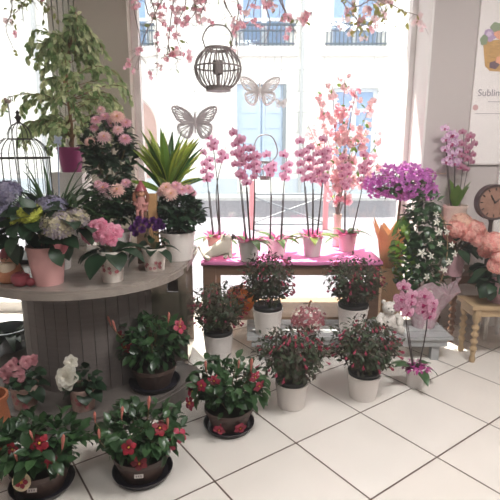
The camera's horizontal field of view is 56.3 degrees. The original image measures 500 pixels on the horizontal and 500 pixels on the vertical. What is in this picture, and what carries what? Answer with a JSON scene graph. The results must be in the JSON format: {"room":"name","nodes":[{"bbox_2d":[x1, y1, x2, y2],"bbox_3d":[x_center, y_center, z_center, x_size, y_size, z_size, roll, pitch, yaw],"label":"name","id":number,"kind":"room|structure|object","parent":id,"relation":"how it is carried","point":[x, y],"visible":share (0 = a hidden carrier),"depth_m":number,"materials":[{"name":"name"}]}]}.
{"room":"plant shop","nodes":[
{"label":"plant shop","id":0,"kind":"room"},
{"bbox_2d":[0,245,197,300],"bbox_3d":[-0.925,0.102,2.682,1.130,0.045,1.080,0,12,0],"label":"countertop","id":1,"kind":"structure","parent":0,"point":[76,285],"depth_m":2.30,"materials":[{"name":"grey wood"}]},
{"bbox_2d":[74,0,137,244],"bbox_3d":[-1.090,-0.917,3.715,0.377,2.950,0.250,0,12,0],"label":"wall pillar","id":2,"kind":"structure","parent":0,"point":[109,20],"depth_m":3.47,"materials":[{"name":"paint"}]},
{"bbox_2d":[46,0,85,170],"bbox_3d":[-1.343,-0.919,3.725,0.329,2.950,0.150,0,12,0],"label":"trim","id":3,"kind":"structure","parent":2,"relation":"attached to","point":[62,7],"depth_m":3.49,"materials":[{"name":"white"}]},
{"bbox_2d":[0,312,499,499],"bbox_3d":[0.000,1.322,0.567,6.000,0.100,7.350,0,12,0],"label":"floor","id":4,"kind":"structure","parent":0,"point":[440,440],"depth_m":2.20,"materials":[{"name":"beige tile"}]},
{"bbox_2d":[0,387,10,449],"bbox_3d":[-1.145,0.788,2.073,0.160,0.310,0.160,0,12,0],"label":"terracotta vase","id":5,"kind":"object","parent":4,"relation":"on","point":[4,409],"visible":0.54,"depth_m":2.05,"materials":[{"name":"ceramic"}]},
{"bbox_2d":[0,320,25,356],"bbox_3d":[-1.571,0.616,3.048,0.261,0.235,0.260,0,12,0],"label":"galvanized bucket","id":6,"kind":"object","parent":4,"relation":"on","point":[13,325],"visible":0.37,"depth_m":2.99,"materials":[{"name":"metal"}]},
{"bbox_2d":[0,404,92,499],"bbox_3d":[-0.860,0.823,1.882,0.433,0.322,0.379,0,12,0],"label":"red mandevilla","id":7,"kind":"object","parent":4,"relation":"on","point":[42,469],"visible":0.99,"depth_m":1.83,"materials":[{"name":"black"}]},
{"bbox_2d":[7,446,70,498],"bbox_3d":[-0.857,0.915,1.919,0.244,0.110,0.244,0,12,0],"label":"pot","id":8,"kind":"object","parent":7,"relation":"on","point":[41,487],"depth_m":1.85,"materials":[{"name":"brown ceramic"}]},
{"bbox_2d":[30,434,48,451],"bbox_3d":[-0.805,0.741,1.788,0.056,0.063,0.057,6,14,26],"label":"flower","id":9,"kind":"object","parent":7,"relation":"on","point":[41,445],"depth_m":1.79,"materials":[{"name":"red plant"}]},
{"bbox_2d":[44,455,57,468],"bbox_3d":[-0.766,0.820,1.815,0.047,0.049,0.052,5,13,23],"label":"flower","id":10,"kind":"object","parent":7,"relation":"on","point":[46,462],"depth_m":1.81,"materials":[{"name":"red plant"}]},
{"bbox_2d":[52,171,96,245],"bbox_3d":[-1.212,0.061,3.307,0.216,1.211,0.216,0,12,0],"label":"stand","id":11,"kind":"object","parent":4,"relation":"on","point":[64,177],"visible":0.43,"depth_m":3.10,"materials":[{"name":"white paint"}]},
{"bbox_2d":[0,5,133,171],"bbox_3d":[-1.183,-1.035,3.049,0.838,1.040,0.500,5,13,20],"label":"ficus","id":12,"kind":"object","parent":11,"relation":"on","point":[57,49],"visible":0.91,"depth_m":3.01,"materials":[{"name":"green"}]},
{"bbox_2d":[56,147,82,171],"bbox_3d":[-1.212,-0.612,3.162,0.176,0.165,0.176,0,12,0],"label":"pot","id":13,"kind":"object","parent":12,"relation":"on","point":[69,159],"depth_m":3.10,"materials":[{"name":"purple"}]},
{"bbox_2d":[0,245,197,439],"bbox_3d":[-0.931,0.439,2.719,1.258,0.720,1.150,0,12,0],"label":"display table","id":14,"kind":"object","parent":4,"relation":"on","point":[69,317],"depth_m":2.44,"materials":[{"name":"grey wood"}]},
{"bbox_2d":[0,248,23,283],"bbox_3d":[-1.187,0.045,2.301,0.124,0.225,0.125,0,12,0],"label":"gnome figurine","id":15,"kind":"object","parent":14,"relation":"on","point":[7,268],"visible":0.67,"depth_m":2.26,"materials":[{"name":"brown"}]},
{"bbox_2d":[10,269,34,286],"bbox_3d":[-1.085,0.134,2.237,0.113,0.084,0.089,0,12,0],"label":"apple ornament","id":16,"kind":"object","parent":14,"relation":"on","point":[22,278],"visible":1,"depth_m":2.21,"materials":[{"name":"red ceramic"}]},
{"bbox_2d":[0,354,50,410],"bbox_3d":[-1.129,0.648,2.326,0.225,0.277,0.212,0,12,0],"label":"plant","id":17,"kind":"object","parent":14,"relation":"on","point":[26,392],"visible":0.99,"depth_m":2.28,"materials":[{"name":"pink plant"}]},
{"bbox_2d":[0,110,52,263],"bbox_3d":[-1.313,-0.369,2.723,0.305,0.858,0.305,0,12,0],"label":"birdcage","id":18,"kind":"object","parent":14,"relation":"on","point":[17,117],"visible":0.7,"depth_m":2.64,"materials":[{"name":"grey metal"}]},
{"bbox_2d":[0,179,96,286],"bbox_3d":[-0.985,-0.085,2.249,0.537,0.502,0.468,0,12,0],"label":"hydrangea","id":19,"kind":"object","parent":14,"relation":"on","point":[57,223],"visible":1,"depth_m":2.16,"materials":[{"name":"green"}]},
{"bbox_2d":[25,244,64,286],"bbox_3d":[-0.987,0.069,2.276,0.184,0.190,0.184,0,12,0],"label":"pot","id":20,"kind":"object","parent":19,"relation":"on","point":[45,273],"depth_m":2.21,"materials":[{"name":"pink ceramic"}]},
{"bbox_2d":[0,159,131,269],"bbox_3d":[-1.081,-0.204,2.545,1.007,0.609,1.007,0,12,0],"label":"grassy plant","id":21,"kind":"object","parent":14,"relation":"on","point":[38,191],"visible":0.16,"depth_m":2.54,"materials":[{"name":"green plant"}]},
{"bbox_2d":[55,354,107,412],"bbox_3d":[-0.823,0.653,2.302,0.220,0.277,0.205,0,12,0],"label":"plant","id":22,"kind":"object","parent":14,"relation":"on","point":[83,393],"visible":1,"depth_m":2.27,"materials":[{"name":"green plant"}]},
{"bbox_2d":[79,174,137,259],"bbox_3d":[-0.813,-0.193,2.746,0.408,0.504,0.335,0,12,0],"label":"chrysanthemum","id":23,"kind":"object","parent":14,"relation":"on","point":[117,209],"visible":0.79,"depth_m":2.66,"materials":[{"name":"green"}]},
{"bbox_2d":[99,228,131,259],"bbox_3d":[-0.803,-0.029,2.776,0.200,0.170,0.200,0,12,0],"label":"pot","id":24,"kind":"object","parent":23,"relation":"on","point":[126,237],"depth_m":2.73,"materials":[{"name":"white"}]},
{"bbox_2d":[109,183,125,196],"bbox_3d":[-0.742,-0.337,2.603,0.099,0.040,0.103,19,57,6],"label":"flower","id":25,"kind":"object","parent":23,"relation":"on","point":[119,191],"depth_m":2.60,"materials":[{"name":"pink plant"}]},
{"bbox_2d":[78,218,148,282],"bbox_3d":[-0.680,-0.002,2.311,0.348,0.314,0.326,0,12,0],"label":"plant","id":26,"kind":"object","parent":14,"relation":"on","point":[111,259],"visible":0.94,"depth_m":2.26,"materials":[{"name":"green plant"}]},
{"bbox_2d":[135,193,158,262],"bbox_3d":[-0.587,-0.123,2.677,0.115,0.396,0.065,0,12,0],"label":"wooden block","id":27,"kind":"object","parent":14,"relation":"on","point":[152,207],"visible":0.39,"depth_m":2.65,"materials":[{"name":"brown wood"}]},
{"bbox_2d":[132,180,148,217],"bbox_3d":[-0.615,-0.287,2.626,0.084,0.205,0.094,8,15,34],"label":"gnome figurine","id":28,"kind":"object","parent":27,"relation":"on","point":[141,203],"visible":0.98,"depth_m":2.62,"materials":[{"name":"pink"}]},
{"bbox_2d":[107,310,191,394],"bbox_3d":[-0.523,0.517,2.529,0.431,0.446,0.361,0,12,0],"label":"red mandevilla","id":29,"kind":"object","parent":14,"relation":"on","point":[154,372],"visible":0.97,"depth_m":2.46,"materials":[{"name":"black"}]},
{"bbox_2d":[131,356,176,389],"bbox_3d":[-0.522,0.675,2.555,0.244,0.110,0.244,0,12,0],"label":"pot","id":30,"kind":"object","parent":29,"relation":"on","point":[160,378],"depth_m":2.49,"materials":[{"name":"brown ceramic"}]},
{"bbox_2d":[128,215,179,271],"bbox_3d":[-0.528,-0.042,2.541,0.292,0.295,0.249,0,12,0],"label":"flower plant","id":31,"kind":"object","parent":14,"relation":"on","point":[154,259],"visible":0.99,"depth_m":2.49,"materials":[{"name":"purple plant"}]},
{"bbox_2d":[156,181,210,261],"bbox_3d":[-0.428,-0.179,2.768,0.364,0.467,0.345,-9,15,-35],"label":"chrysanthemum","id":32,"kind":"object","parent":14,"relation":"on","point":[181,235],"visible":0.94,"depth_m":2.70,"materials":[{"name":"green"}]},
{"bbox_2d":[163,188,177,200],"bbox_3d":[-0.446,-0.320,2.629,0.090,0.037,0.093,24,61,16],"label":"flower","id":33,"kind":"object","parent":32,"relation":"on","point":[170,193],"depth_m":2.62,"materials":[{"name":"pink plant"}]},
{"bbox_2d":[160,229,194,261],"bbox_3d":[-0.432,-0.031,2.796,0.210,0.165,0.210,0,12,0],"label":"pot","id":34,"kind":"object","parent":32,"relation":"on","point":[183,241],"depth_m":2.72,"materials":[{"name":"white ceramic"}]},
{"bbox_3d":[-0.830,-0.137,3.065,0.860,0.260,0.210,0,12,0],"label":"display riser","id":35,"kind":"object","parent":14,"relation":"on","visible":0},
{"bbox_2d":[74,106,141,204],"bbox_3d":[-0.888,-0.573,2.946,0.422,0.642,0.381,0,12,0],"label":"chrysanthemum","id":36,"kind":"object","parent":35,"relation":"on","point":[95,156],"visible":0.93,"depth_m":2.85,"materials":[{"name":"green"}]},
{"bbox_2d":[96,131,111,144],"bbox_3d":[-0.866,-0.671,2.765,0.100,0.038,0.098,29,61,16],"label":"flower","id":37,"kind":"object","parent":36,"relation":"on","point":[102,136],"depth_m":2.76,"materials":[{"name":"pink plant"}]},
{"bbox_2d":[108,110,125,123],"bbox_3d":[-0.795,-0.800,2.791,0.107,0.103,0.042,-7,-31,-13],"label":"flower","id":38,"kind":"object","parent":36,"relation":"on","point":[117,116],"depth_m":2.79,"materials":[{"name":"pink plant"}]},
{"bbox_2d":[118,133,131,145],"bbox_3d":[-0.744,-0.664,2.779,0.087,0.087,0.033,-16,-27,-22],"label":"flower","id":39,"kind":"object","parent":36,"relation":"on","point":[124,138],"depth_m":2.77,"materials":[{"name":"pink plant"}]},
{"bbox_2d":[129,127,203,206],"bbox_3d":[-0.557,-0.530,3.007,0.506,0.533,0.404,5,13,22],"label":"variegated plant","id":40,"kind":"object","parent":35,"relation":"on","point":[166,163],"visible":0.69,"depth_m":2.97,"materials":[{"name":"green plant"}]},
{"bbox_2d":[89,396,189,490],"bbox_3d":[-0.459,0.766,1.967,0.412,0.398,0.381,0,12,0],"label":"red mandevilla","id":41,"kind":"object","parent":4,"relation":"on","point":[142,460],"visible":1,"depth_m":1.90,"materials":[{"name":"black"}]},
{"bbox_2d":[121,439,135,454],"bbox_3d":[-0.468,0.764,1.812,0.049,0.048,0.046,-9,15,-35],"label":"flower","id":42,"kind":"object","parent":41,"relation":"on","point":[126,444],"depth_m":1.81,"materials":[{"name":"red plant"}]},
{"bbox_2d":[131,456,146,470],"bbox_3d":[-0.446,0.851,1.864,0.051,0.068,0.049,-12,17,-44],"label":"flower","id":43,"kind":"object","parent":41,"relation":"on","point":[141,465],"depth_m":1.86,"materials":[{"name":"red plant"}]},
{"bbox_2d":[112,436,170,484],"bbox_3d":[-0.461,0.898,1.997,0.244,0.110,0.244,0,12,0],"label":"pot","id":44,"kind":"object","parent":41,"relation":"on","point":[154,472],"depth_m":1.92,"materials":[{"name":"brown ceramic"}]},
{"bbox_2d":[152,420,166,435],"bbox_3d":[-0.364,0.714,1.869,0.047,0.048,0.057,6,14,27],"label":"flower","id":45,"kind":"object","parent":41,"relation":"on","point":[158,431],"depth_m":1.87,"materials":[{"name":"red plant"}]},
{"bbox_2d":[173,428,185,443],"bbox_3d":[-0.289,0.762,1.925,0.050,0.051,0.058,2,12,10],"label":"flower","id":46,"kind":"object","parent":41,"relation":"on","point":[176,430],"depth_m":1.93,"materials":[{"name":"red plant"}]},
{"bbox_2d":[192,280,249,362],"bbox_3d":[-0.206,0.464,3.066,0.425,0.524,0.452,0,12,0],"label":"fuchsia","id":47,"kind":"object","parent":4,"relation":"on","point":[217,333],"visible":0.95,"depth_m":2.99,"materials":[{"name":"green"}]},
{"bbox_2d":[203,332,232,362],"bbox_3d":[-0.210,0.633,3.099,0.200,0.180,0.200,0,12,0],"label":"pot","id":48,"kind":"object","parent":47,"relation":"on","point":[221,345],"depth_m":3.02,"materials":[{"name":"grey ceramic"}]},
{"bbox_2d":[203,325,232,337],"bbox_3d":[-0.210,0.536,3.078,0.196,0.038,0.196,0,12,0],"label":"pot","id":49,"kind":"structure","parent":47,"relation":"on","point":[207,333],"depth_m":3.01,"materials":[{"name":"black"}]},
{"bbox_2d":[185,349,270,438],"bbox_3d":[-0.106,0.683,2.312,0.436,0.414,0.398,0,12,0],"label":"red mandevilla","id":50,"kind":"object","parent":4,"relation":"on","point":[228,414],"visible":1,"depth_m":2.24,"materials":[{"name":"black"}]},
{"bbox_2d":[204,393,252,434],"bbox_3d":[-0.106,0.825,2.338,0.244,0.110,0.244,0,12,0],"label":"pot","id":51,"kind":"object","parent":50,"relation":"on","point":[239,422],"depth_m":2.26,"materials":[{"name":"brown ceramic"}]},
{"bbox_2d":[251,322,331,411],"bbox_3d":[0.217,0.616,2.496,0.434,0.468,0.416,0,12,0],"label":"fuchsia","id":52,"kind":"object","parent":4,"relation":"on","point":[291,368],"visible":1,"depth_m":2.43,"materials":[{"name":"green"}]},
{"bbox_2d":[275,379,307,411],"bbox_3d":[0.225,0.775,2.534,0.180,0.140,0.180,0,12,0],"label":"pot","id":53,"kind":"object","parent":52,"relation":"on","point":[289,398],"depth_m":2.47,"materials":[{"name":"white ceramic"}]},
{"bbox_2d":[276,373,307,388],"bbox_3d":[0.225,0.698,2.517,0.176,0.038,0.176,0,12,0],"label":"pot","id":54,"kind":"object","parent":52,"relation":"on","point":[288,385],"depth_m":2.45,"materials":[{"name":"black"}]},
{"bbox_2d":[202,265,381,326],"bbox_3d":[0.295,0.310,3.647,1.270,0.581,0.600,0,12,0],"label":"display table","id":55,"kind":"object","parent":4,"relation":"on","point":[211,273],"visible":0.25,"depth_m":3.37,"materials":[{"name":"brown wood"}]},
{"bbox_2d":[226,282,256,311],"bbox_3d":[-0.069,0.350,3.574,0.251,0.221,0.242,0,12,0],"label":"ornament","id":56,"kind":"object","parent":55,"relation":"on","point":[241,286],"visible":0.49,"depth_m":3.50,"materials":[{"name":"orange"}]},
{"bbox_2d":[221,297,340,319],"bbox_3d":[0.295,0.456,3.669,1.070,0.025,0.460,0,12,0],"label":"shelf","id":57,"kind":"object","parent":55,"relation":"attached to","point":[328,305],"depth_m":3.67,"materials":[{"name":"white wood"}]},
{"bbox_2d":[201,244,382,265],"bbox_3d":[0.295,0.033,3.580,1.280,0.033,0.615,0,12,0],"label":"table runner","id":58,"kind":"object","parent":55,"relation":"on","point":[295,251],"visible":0.55,"depth_m":3.43,"materials":[{"name":"pink fabric"}]},
{"bbox_2d":[194,135,237,246],"bbox_3d":[-0.250,-0.403,3.412,0.326,0.887,0.307,-10,16,-39],"label":"orchid","id":59,"kind":"object","parent":58,"relation":"on","point":[212,237],"visible":0.9,"depth_m":3.36,"materials":[{"name":"pink plant"}]},
{"bbox_2d":[198,234,235,260],"bbox_3d":[-0.236,-0.028,3.306,0.274,0.189,0.140,0,12,0],"label":"dog figurine","id":60,"kind":"object","parent":58,"relation":"on","point":[223,247],"visible":1,"depth_m":3.28,"materials":[{"name":"beige ceramic"}]},
{"bbox_2d":[229,127,272,261],"bbox_3d":[0.024,-0.383,3.250,0.353,0.916,0.315,9,15,37],"label":"orchid","id":61,"kind":"object","parent":58,"relation":"on","point":[249,245],"visible":0.98,"depth_m":3.17,"materials":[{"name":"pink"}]},
{"bbox_2d":[254,149,301,255],"bbox_3d":[0.207,-0.342,3.404,0.406,0.771,0.339,0,12,0],"label":"orchid","id":62,"kind":"object","parent":58,"relation":"on","point":[279,242],"visible":0.93,"depth_m":3.39,"materials":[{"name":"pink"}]},
{"bbox_2d":[290,134,340,256],"bbox_3d":[0.482,-0.386,3.360,0.348,0.875,0.332,-4,13,-19],"label":"orchid","id":63,"kind":"object","parent":58,"relation":"on","point":[312,239],"visible":1,"depth_m":3.33,"materials":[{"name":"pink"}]},
{"bbox_2d":[304,73,382,246],"bbox_3d":[0.718,-0.680,3.640,0.623,1.330,0.233,-1,12,-3],"label":"arrangement","id":64,"kind":"object","parent":58,"relation":"on","point":[342,137],"visible":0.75,"depth_m":3.59,"materials":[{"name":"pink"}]},
{"bbox_2d":[325,149,372,251],"bbox_3d":[0.758,-0.371,3.545,0.384,0.769,0.337,0,12,0],"label":"orchid","id":65,"kind":"object","parent":58,"relation":"on","point":[347,241],"visible":0.94,"depth_m":3.51,"materials":[{"name":"pink plant"}]},
{"bbox_2d":[247,319,453,359],"bbox_3d":[0.650,0.615,3.206,1.340,0.170,0.328,0,12,0],"label":"bench","id":66,"kind":"object","parent":4,"relation":"on","point":[436,337],"visible":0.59,"depth_m":3.08,"materials":[{"name":"grey wood"}]},
{"bbox_2d":[237,249,295,336],"bbox_3d":[0.115,0.275,3.049,0.377,0.560,0.392,6,13,24],"label":"fuchsia","id":67,"kind":"object","parent":66,"relation":"on","point":[267,312],"visible":1,"depth_m":2.98,"materials":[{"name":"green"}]},
{"bbox_2d":[253,307,282,336],"bbox_3d":[0.118,0.466,3.091,0.200,0.170,0.200,0,12,0],"label":"pot","id":68,"kind":"object","parent":67,"relation":"on","point":[263,319],"depth_m":3.01,"materials":[{"name":"white ceramic"}]},
{"bbox_2d":[253,300,282,312],"bbox_3d":[0.118,0.374,3.071,0.196,0.038,0.196,0,12,0],"label":"pot","id":69,"kind":"object","parent":67,"relation":"on","point":[257,308],"depth_m":3.01,"materials":[{"name":"black"}]},
{"bbox_2d":[290,300,325,333],"bbox_3d":[0.389,0.438,3.091,0.252,0.225,0.252,0,12,0],"label":"potted plant","id":70,"kind":"object","parent":66,"relation":"on","point":[315,317],"visible":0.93,"depth_m":3.07,"materials":[{"name":"pink plant"}]},
{"bbox_2d":[320,251,387,331],"bbox_3d":[0.691,0.277,3.117,0.439,0.529,0.467,0,12,0],"label":"fuchsia","id":71,"kind":"object","parent":66,"relation":"on","point":[349,305],"visible":1,"depth_m":3.05,"materials":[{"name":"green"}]},
{"bbox_2d":[337,304,368,331],"bbox_3d":[0.694,0.456,3.161,0.210,0.160,0.210,0,12,0],"label":"pot","id":72,"kind":"object","parent":71,"relation":"on","point":[344,312],"depth_m":3.08,"materials":[{"name":"white"}]},
{"bbox_2d":[338,300,368,310],"bbox_3d":[0.694,0.369,3.143,0.206,0.038,0.206,0,12,0],"label":"pot","id":73,"kind":"object","parent":71,"relation":"on","point":[342,306],"depth_m":3.08,"materials":[{"name":"black"}]},
{"bbox_2d":[376,300,404,333],"bbox_3d":[0.932,0.440,3.114,0.183,0.211,0.158,0,12,0],"label":"teddy bear","id":74,"kind":"object","parent":66,"relation":"on","point":[396,321],"visible":0.72,"depth_m":3.10},
{"bbox_2d":[387,190,460,328],"bbox_3d":[1.169,0.069,3.118,0.483,0.935,0.387,-5,13,-23],"label":"potted plant","id":75,"kind":"object","parent":66,"relation":"on","point":[422,277],"visible":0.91,"depth_m":3.05,"materials":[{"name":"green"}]},
{"bbox_2d":[328,313,405,402],"bbox_3d":[0.640,0.595,2.585,0.428,0.470,0.401,0,12,0],"label":"fuchsia","id":76,"kind":"object","parent":4,"relation":"on","point":[367,362],"visible":0.99,"depth_m":2.52,"materials":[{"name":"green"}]},
{"bbox_2d":[347,370,380,402],"bbox_3d":[0.637,0.756,2.624,0.184,0.140,0.184,0,12,0],"label":"pot","id":77,"kind":"object","parent":76,"relation":"on","point":[362,390],"depth_m":2.56,"materials":[{"name":"white ceramic"}]},
{"bbox_2d":[348,364,379,379],"bbox_3d":[0.637,0.678,2.607,0.180,0.038,0.180,0,12,0],"label":"pot","id":78,"kind":"object","parent":76,"relation":"on","point":[353,375],"depth_m":2.55,"materials":[{"name":"black"}]},
{"bbox_2d":[378,267,402,313],"bbox_3d":[1.045,0.370,3.537,0.166,0.510,0.166,0,12,0],"label":"stand","id":79,"kind":"object","parent":4,"relation":"on","point":[391,289],"visible":0.18,"depth_m":3.44,"materials":[{"name":"beige wood"}]},
{"bbox_2d":[362,160,445,267],"bbox_3d":[1.071,-0.258,3.396,0.551,0.775,0.425,-2,12,-10],"label":"bougainvillea","id":80,"kind":"object","parent":79,"relation":"on","point":[404,189],"visible":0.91,"depth_m":3.29,"materials":[{"name":"purple plant"}]},
{"bbox_2d":[391,279,438,388],"bbox_3d":[0.957,0.481,2.662,0.300,0.662,0.248,0,12,0],"label":"orchid","id":81,"kind":"object","parent":4,"relation":"on","point":[416,371],"visible":1,"depth_m":2.63,"materials":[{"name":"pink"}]},
{"bbox_2d":[433,265,495,341],"bbox_3d":[1.760,0.391,3.460,0.720,0.500,0.340,0,12,0],"label":"side table","id":82,"kind":"object","parent":4,"relation":"on","point":[465,277],"visible":0.38,"depth_m":3.33,"materials":[{"name":"brown wood"}]},
{"bbox_2d":[421,212,487,276],"bbox_3d":[1.426,-0.039,3.231,0.370,0.438,0.389,-10,16,-38],"label":"hydrangea","id":83,"kind":"object","parent":82,"relation":"on","point":[463,227],"visible":0.86,"depth_m":3.15,"materials":[{"name":"pink plant"}]},
{"bbox_2d":[443,250,464,276],"bbox_3d":[1.421,0.091,3.263,0.156,0.170,0.156,0,12,0],"label":"pot","id":84,"kind":"object","parent":83,"relation":"on","point":[455,269],"depth_m":3.21,"materials":[{"name":"pink"}]},
{"bbox_2d":[474,184,499,277],"bbox_3d":[1.625,-0.127,3.164,0.240,0.637,0.150,0,12,0],"label":"clock","id":85,"kind":"object","parent":82,"relation":"on","point":[487,199],"visible":0.89,"depth_m":3.10,"materials":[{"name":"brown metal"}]},
{"bbox_3d":[1.468,-0.002,3.376,0.180,0.304,0.180,0,12,0],"label":"plant stand","id":86,"kind":"object","parent":82,"relation":"on","visible":0},
{"bbox_2d":[440,123,477,226],"bbox_3d":[1.478,-0.529,3.348,0.229,0.738,0.173,-8,15,-34],"label":"orchid","id":87,"kind":"object","parent":86,"relation":"on","point":[456,194],"visible":1,"depth_m":3.32,"materials":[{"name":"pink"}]},
{"bbox_2d":[457,295,499,362],"bbox_3d":[1.680,0.524,3.105,0.540,0.390,0.230,0,12,0],"label":"side table","id":88,"kind":"object","parent":4,"relation":"on","point":[478,308],"visible":0.99,"depth_m":3.03,"materials":[{"name":"beige wood"}]},
{"bbox_2d":[466,231,499,303],"bbox_3d":[1.629,0.104,3.004,0.417,0.474,0.382,0,12,0],"label":"hydrangea","id":89,"kind":"object","parent":88,"relation":"on","point":[489,287],"visible":1,"depth_m":2.95,"materials":[{"name":"pink plant"}]},
{"bbox_2d":[487,277,499,303],"bbox_3d":[1.619,0.266,3.045,0.152,0.140,0.152,0,12,0],"label":"pot","id":90,"kind":"object","parent":89,"relation":"on","point":[492,280],"depth_m":3.00,"materials":[{"name":"pink"}]},
{"bbox_2d":[477,317,498,340],"bbox_3d":[1.780,0.513,3.446,0.210,0.271,0.210,0,12,0],"label":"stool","id":91,"kind":"object","parent":4,"relation":"on","point":[487,319],"visible":0.27,"depth_m":3.48,"materials":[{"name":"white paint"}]},
{"bbox_2d":[416,0,497,324],"bbox_3d":[1.986,-0.896,3.618,1.427,2.950,0.450,0,12,0],"label":"wall","id":92,"kind":"structure","parent":0,"point":[455,29],"depth_m":3.35,"materials":[{"name":"paint"}]},
{"bbox_2d":[400,0,435,318],"bbox_3d":[1.268,-0.880,3.543,0.014,2.950,0.302,0,12,0],"label":"trim","id":93,"kind":"structure","parent":92,"relation":"attached to","point":[423,51],"depth_m":3.45,"materials":[{"name":"white paint"}]},
{"bbox_2d":[465,0,499,164],"bbox_3d":[2.083,-1.363,3.273,1.004,1.504,0.022,0,12,0],"label":"poster","id":94,"kind":"object","parent":92,"relation":"attached to","point":[484,120],"visible":1,"depth_m":3.32,"materials":[{"name":"white paper"}]},
{"bbox_2d":[483,40,499,71],"bbox_3d":[1.746,-1.362,3.265,0.255,0.223,0.002,0,12,0],"label":"picture","id":95,"kind":"object","parent":94,"relation":"attached to","point":[491,48],"depth_m":3.26},
{"bbox_2d":[481,165,499,325],"bbox_3d":[2.210,-0.024,3.559,0.760,1.270,0.028,0,12,0],"label":"trim","id":96,"kind":"structure","parent":92,"relation":"attached to","point":[496,223],"depth_m":3.52,"materials":[{"name":"white paint"}]},
{"bbox_3d":[0.000,-1.659,-0.076,6.000,0.100,7.350,0,12,0],"label":"ceiling","id":97,"kind":"structure","parent":0,"visible":0},
{"bbox_2d":[1,0,58,58],"bbox_3d":[-1.574,-1.843,3.267,0.489,0.954,0.145,2,12,9],"label":"branch","id":98,"kind":"object","parent":97,"relation":"hanging from","point":[21,5],"visible":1,"depth_m":3.32,"materials":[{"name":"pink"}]},
{"bbox_2d":[123,0,167,80],"bbox_3d":[-0.746,-1.771,3.306,0.325,1.109,0.184,0,12,0],"label":"branch","id":99,"kind":"object","parent":97,"relation":"hanging from","point":[134,7],"visible":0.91,"depth_m":3.34,"materials":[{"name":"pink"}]},
{"bbox_2d":[144,0,204,77],"bbox_3d":[-0.536,-1.772,3.245,0.462,1.080,0.170,0,12,0],"label":"branch","id":100,"kind":"object","parent":97,"relation":"hanging from","point":[178,9],"visible":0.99,"depth_m":3.30,"materials":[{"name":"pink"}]},
{"bbox_2d":[171,9,216,138],"bbox_3d":[-0.347,-1.449,2.800,0.288,1.524,0.031,0,12,0],"label":"ornament","id":101,"kind":"object","parent":97,"relation":"hanging from","point":[197,122],"visible":1,"depth_m":2.93,"materials":[{"name":"grey metal"}]},
{"bbox_2d":[184,0,250,64],"bbox_3d":[-0.232,-1.801,3.192,0.482,1.002,0.145,0,12,0],"label":"branch","id":102,"kind":"object","parent":97,"relation":"hanging from","point":[246,12],"visible":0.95,"depth_m":3.22,"materials":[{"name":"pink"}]},
{"bbox_2d":[194,17,241,92],"bbox_3d":[-0.204,-1.619,2.873,0.304,1.223,0.304,0,12,0],"label":"wire lantern","id":103,"kind":"object","parent":97,"relation":"hanging from","point":[217,70],"visible":1,"depth_m":2.93,"materials":[{"name":"grey metal"}]},
{"bbox_2d":[206,85,230,92],"bbox_3d":[-0.204,-1.035,2.999,0.163,0.030,0.163,0,12,0],"label":"tray","id":104,"kind":"object","parent":103,"relation":"on","point":[209,88],"depth_m":2.94,"materials":[{"name":"grey metal"}]},
{"bbox_2d":[240,0,279,105],"bbox_3d":[0.071,-1.661,3.215,0.286,1.284,0.031,0,12,0],"label":"ornament","id":105,"kind":"object","parent":97,"relation":"hanging from","point":[259,92],"visible":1,"depth_m":3.33,"materials":[{"name":"white"}]},
{"bbox_2d":[253,69,277,179],"bbox_3d":[0.118,-1.446,3.494,0.155,1.823,0.155,10,16,39],"label":"wire lantern","id":106,"kind":"object","parent":97,"relation":"hanging from","point":[263,177],"visible":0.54,"depth_m":3.62,"materials":[{"name":"grey metal"}]},
{"bbox_2d":[231,0,311,44],"bbox_3d":[0.146,-1.875,3.224,0.574,0.871,0.177,0,12,0],"label":"branch","id":107,"kind":"object","parent":97,"relation":"hanging from","point":[305,15],"visible":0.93,"depth_m":3.28,"materials":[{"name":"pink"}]},
{"bbox_2d":[337,0,428,41],"bbox_3d":[0.894,-1.880,3.216,0.749,0.862,0.182,0,12,0],"label":"branch","id":108,"kind":"object","parent":97,"relation":"hanging from","point":[378,12],"visible":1,"depth_m":3.27,"materials":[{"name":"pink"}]},
{"bbox_3d":[0.186,-2.207,3.483,2.175,0.330,0.160,0,12,0],"label":"wall header","id":109,"kind":"structure","parent":0,"visible":0},
{"bbox_2d":[129,0,418,311],"bbox_3d":[0.186,-0.762,3.779,2.175,2.620,0.110,0,12,0],"label":"window","id":110,"kind":"structure","parent":109,"relation":"in","point":[414,4],"depth_m":3.64,"materials":[{"name":"white paint"}]},
{"bbox_3d":[-2.204,-2.207,3.483,1.393,0.330,0.160,0,12,0],"label":"wall","id":111,"kind":"structure","parent":0,"visible":0},
{"bbox_2d":[0,298,21,311],"bbox_3d":[-2.204,-0.762,3.779,1.393,2.620,0.110,0,12,0],"label":"window","id":112,"kind":"structure","parent":111,"relation":"in","point":[6,305],"depth_m":3.99,"materials":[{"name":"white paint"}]},
{"label":"outside","id":113,"kind":"structure","parent":0,"visible":0},
{"bbox_2d":[16,193,395,200],"bbox_3d":[0.000,-1.997,16.244,80.000,0.180,5.400,0,12,0],"label":"sidewalk","id":114,"kind":"structure","parent":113,"point":[222,197],"depth_m":13.69,"materials":[{"name":"grey stone"}]},
{"bbox_2d":[0,0,409,193],"bbox_3d":[0.000,-7.079,16.800,52.000,9.520,6.170,0,12,0],"label":"building","id":115,"kind":"structure","parent":114,"relation":"on","point":[320,53],"depth_m":14.23,"materials":[{"name":"white stone"}]},
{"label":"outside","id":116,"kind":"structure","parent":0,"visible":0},
{"bbox_2d":[0,201,396,297],"bbox_3d":[0.000,-0.372,8.896,80.000,0.100,9.650,0,12,0],"label":"street","id":117,"kind":"structure","parent":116,"point":[231,216],"depth_m":9.16,"materials":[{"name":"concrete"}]},
{"bbox_2d":[249,180,328,229],"bbox_3d":[0.718,-0.829,8.619,1.463,0.910,0.100,0,12,0],"label":"barrier","id":118,"kind":"object","parent":117,"relation":"on","point":[324,223],"visible":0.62,"depth_m":8.61,"materials":[{"name":"pink"}]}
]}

